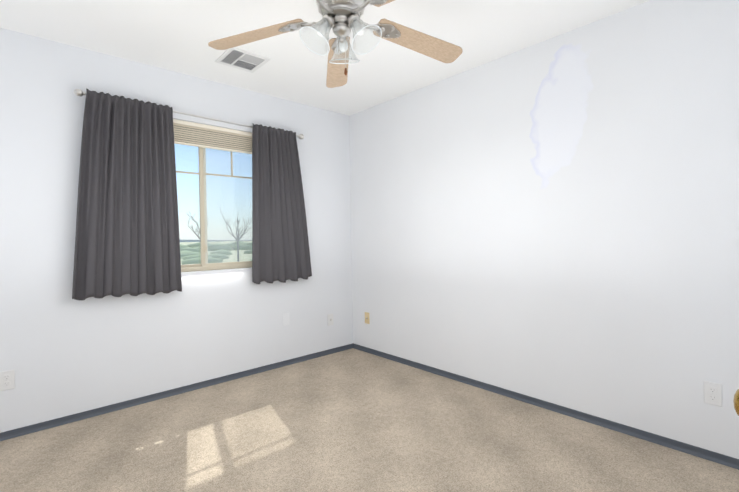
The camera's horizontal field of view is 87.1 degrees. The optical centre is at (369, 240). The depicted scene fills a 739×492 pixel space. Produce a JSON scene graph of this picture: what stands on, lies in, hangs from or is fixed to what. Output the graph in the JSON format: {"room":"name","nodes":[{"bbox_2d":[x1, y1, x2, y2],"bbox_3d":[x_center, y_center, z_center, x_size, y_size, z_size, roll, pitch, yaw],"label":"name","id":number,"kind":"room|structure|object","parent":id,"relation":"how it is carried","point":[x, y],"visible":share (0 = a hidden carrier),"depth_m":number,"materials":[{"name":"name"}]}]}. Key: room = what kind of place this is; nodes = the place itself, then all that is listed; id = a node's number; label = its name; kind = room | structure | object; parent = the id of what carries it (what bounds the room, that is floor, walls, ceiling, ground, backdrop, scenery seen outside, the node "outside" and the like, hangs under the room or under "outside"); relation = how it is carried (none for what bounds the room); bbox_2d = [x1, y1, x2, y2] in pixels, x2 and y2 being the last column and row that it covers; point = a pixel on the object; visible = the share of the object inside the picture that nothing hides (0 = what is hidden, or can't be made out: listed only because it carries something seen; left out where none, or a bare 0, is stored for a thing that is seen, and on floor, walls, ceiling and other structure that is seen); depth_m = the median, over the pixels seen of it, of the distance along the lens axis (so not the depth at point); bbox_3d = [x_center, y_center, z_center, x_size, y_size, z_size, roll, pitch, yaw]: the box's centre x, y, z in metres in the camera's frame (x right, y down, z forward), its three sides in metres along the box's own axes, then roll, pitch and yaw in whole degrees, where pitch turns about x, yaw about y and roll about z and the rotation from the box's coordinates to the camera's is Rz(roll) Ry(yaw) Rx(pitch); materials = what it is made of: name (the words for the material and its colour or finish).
{"room":"empty bedroom","nodes":[
{"label":"empty bedroom","id":0,"kind":"room"},
{"bbox_2d":[0,28,352,432],"bbox_3d":[-1.438,-0.054,3.098,3.211,2.460,0.160,-1,1,-42],"label":"wall","id":1,"kind":"structure","parent":0,"point":[63,353],"depth_m":2.71,"materials":[{"name":"paint"}]},
{"bbox_2d":[0,369,14,390],"bbox_3d":[-2.166,0.837,2.322,0.070,0.115,0.009,-1,1,-42],"label":"electrical outlet","id":2,"kind":"object","parent":1,"relation":"attached to","point":[7,380],"visible":1,"depth_m":2.32,"materials":[{"name":"white plastic"}]},
{"bbox_2d":[0,343,352,440],"bbox_3d":[-1.360,1.144,3.044,3.211,0.046,0.015,-1,1,-42],"label":"baseboard","id":3,"kind":"structure","parent":1,"relation":"attached to","point":[25,430],"depth_m":2.84,"materials":[{"name":"grey plastic"}]},
{"bbox_2d":[72,88,311,299],"bbox_3d":[-1.241,-0.305,3.088,1.822,1.387,0.122,-1,1,-42],"label":"curtains","id":4,"kind":"object","parent":1,"relation":"attached to","point":[127,239],"visible":1,"depth_m":2.76,"materials":[{"name":"grey fabric"}]},
{"bbox_2d":[173,119,251,153],"bbox_3d":[-1.326,-0.656,3.144,1.058,0.548,0.066,-1,1,-42],"label":"window blind","id":5,"kind":"object","parent":1,"relation":"attached to","point":[202,135],"visible":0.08,"depth_m":3.16,"materials":[{"name":"beige fabric"}]},
{"bbox_2d":[175,144,251,271],"bbox_3d":[-1.369,-0.342,3.200,1.070,1.180,0.066,-1,1,-42],"label":"window","id":6,"kind":"structure","parent":1,"relation":"in","point":[204,265],"depth_m":3.27,"materials":[{"name":"beige"}]},
{"bbox_2d":[328,314,332,325],"bbox_3d":[-0.390,0.801,3.919,0.070,0.115,0.017,-1,1,-42],"label":"jack","id":7,"kind":"object","parent":1,"relation":"attached to","point":[330,319],"visible":1,"depth_m":3.92,"materials":[{"name":"white plastic"}]},
{"bbox_2d":[0,0,648,115],"bbox_3d":[-0.304,-1.352,1.805,3.531,0.120,3.611,-1,1,-42],"label":"ceiling","id":8,"kind":"structure","parent":0,"point":[178,36],"depth_m":2.44,"materials":[{"name":"white paint"}]},
{"bbox_2d":[215,47,270,72],"bbox_3d":[-0.907,-1.286,2.782,0.290,0.009,0.290,-1,1,-42],"label":"ceiling vent","id":9,"kind":"object","parent":8,"relation":"in","point":[238,58],"visible":0.92,"depth_m":2.77,"materials":[{"name":"white metal"}]},
{"bbox_2d":[208,0,462,87],"bbox_3d":[-0.099,-1.049,1.849,1.342,0.494,1.286,-1,1,-42],"label":"ceiling fan","id":10,"kind":"object","parent":8,"relation":"hanging from","point":[341,18],"visible":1,"depth_m":1.96,"materials":[{"name":"brown wood"}]},
{"bbox_2d":[0,348,738,491],"bbox_3d":[-0.261,1.214,1.828,3.531,0.108,3.611,-1,1,-42],"label":"floor","id":11,"kind":"structure","parent":0,"point":[352,420],"depth_m":2.19,"materials":[{"name":"carpet"}]},
{"bbox_2d":[349,0,738,458],"bbox_3d":[0.969,-0.093,2.945,0.160,2.460,3.611,-1,1,-42],"label":"wall","id":12,"kind":"structure","parent":0,"point":[554,220],"depth_m":2.45,"materials":[{"name":"paint"}]},
{"bbox_2d":[365,312,369,323],"bbox_3d":[-0.029,0.789,3.943,0.017,0.115,0.070,-1,1,-42],"label":"jack","id":13,"kind":"object","parent":12,"relation":"attached to","point":[367,320],"visible":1,"depth_m":3.94,"materials":[{"name":"beige plastic"}]},
{"bbox_2d":[353,343,738,469],"bbox_3d":[0.924,1.107,2.897,0.015,0.046,3.291,-1,1,-42],"label":"baseboard","id":14,"kind":"structure","parent":12,"relation":"attached to","point":[722,459],"depth_m":2.45,"materials":[{"name":"grey plastic"}]},
{"bbox_2d":[704,381,721,406],"bbox_3d":[1.747,0.781,1.980,0.009,0.115,0.070,-1,1,-42],"label":"electrical outlet","id":15,"kind":"object","parent":12,"relation":"attached to","point":[712,393],"visible":1,"depth_m":1.98,"materials":[{"name":"white plastic"}]},
{"bbox_2d":[733,389,738,415],"bbox_3d":[0.472,0.126,0.423,0.773,2.036,0.166,-1,1,-42],"label":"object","id":16,"kind":"structure","parent":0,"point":[736,401],"depth_m":0.68,"materials":[{"name":"gold metal"}]},
{"label":"outside","id":17,"kind":"structure","parent":0,"visible":0},
{"bbox_2d":[180,241,251,264],"bbox_3d":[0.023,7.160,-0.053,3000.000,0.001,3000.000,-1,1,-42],"label":"ground","id":18,"kind":"structure","parent":17,"point":[233,251],"depth_m":207.65,"materials":[{"name":"white snow"}]},
{"bbox_2d":[180,209,251,264],"bbox_3d":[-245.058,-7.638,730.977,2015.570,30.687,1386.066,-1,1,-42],"label":"trees","id":19,"kind":"object","parent":18,"relation":"on","point":[189,258],"depth_m":149.56,"materials":[{"name":"grey plant"}]}
]}

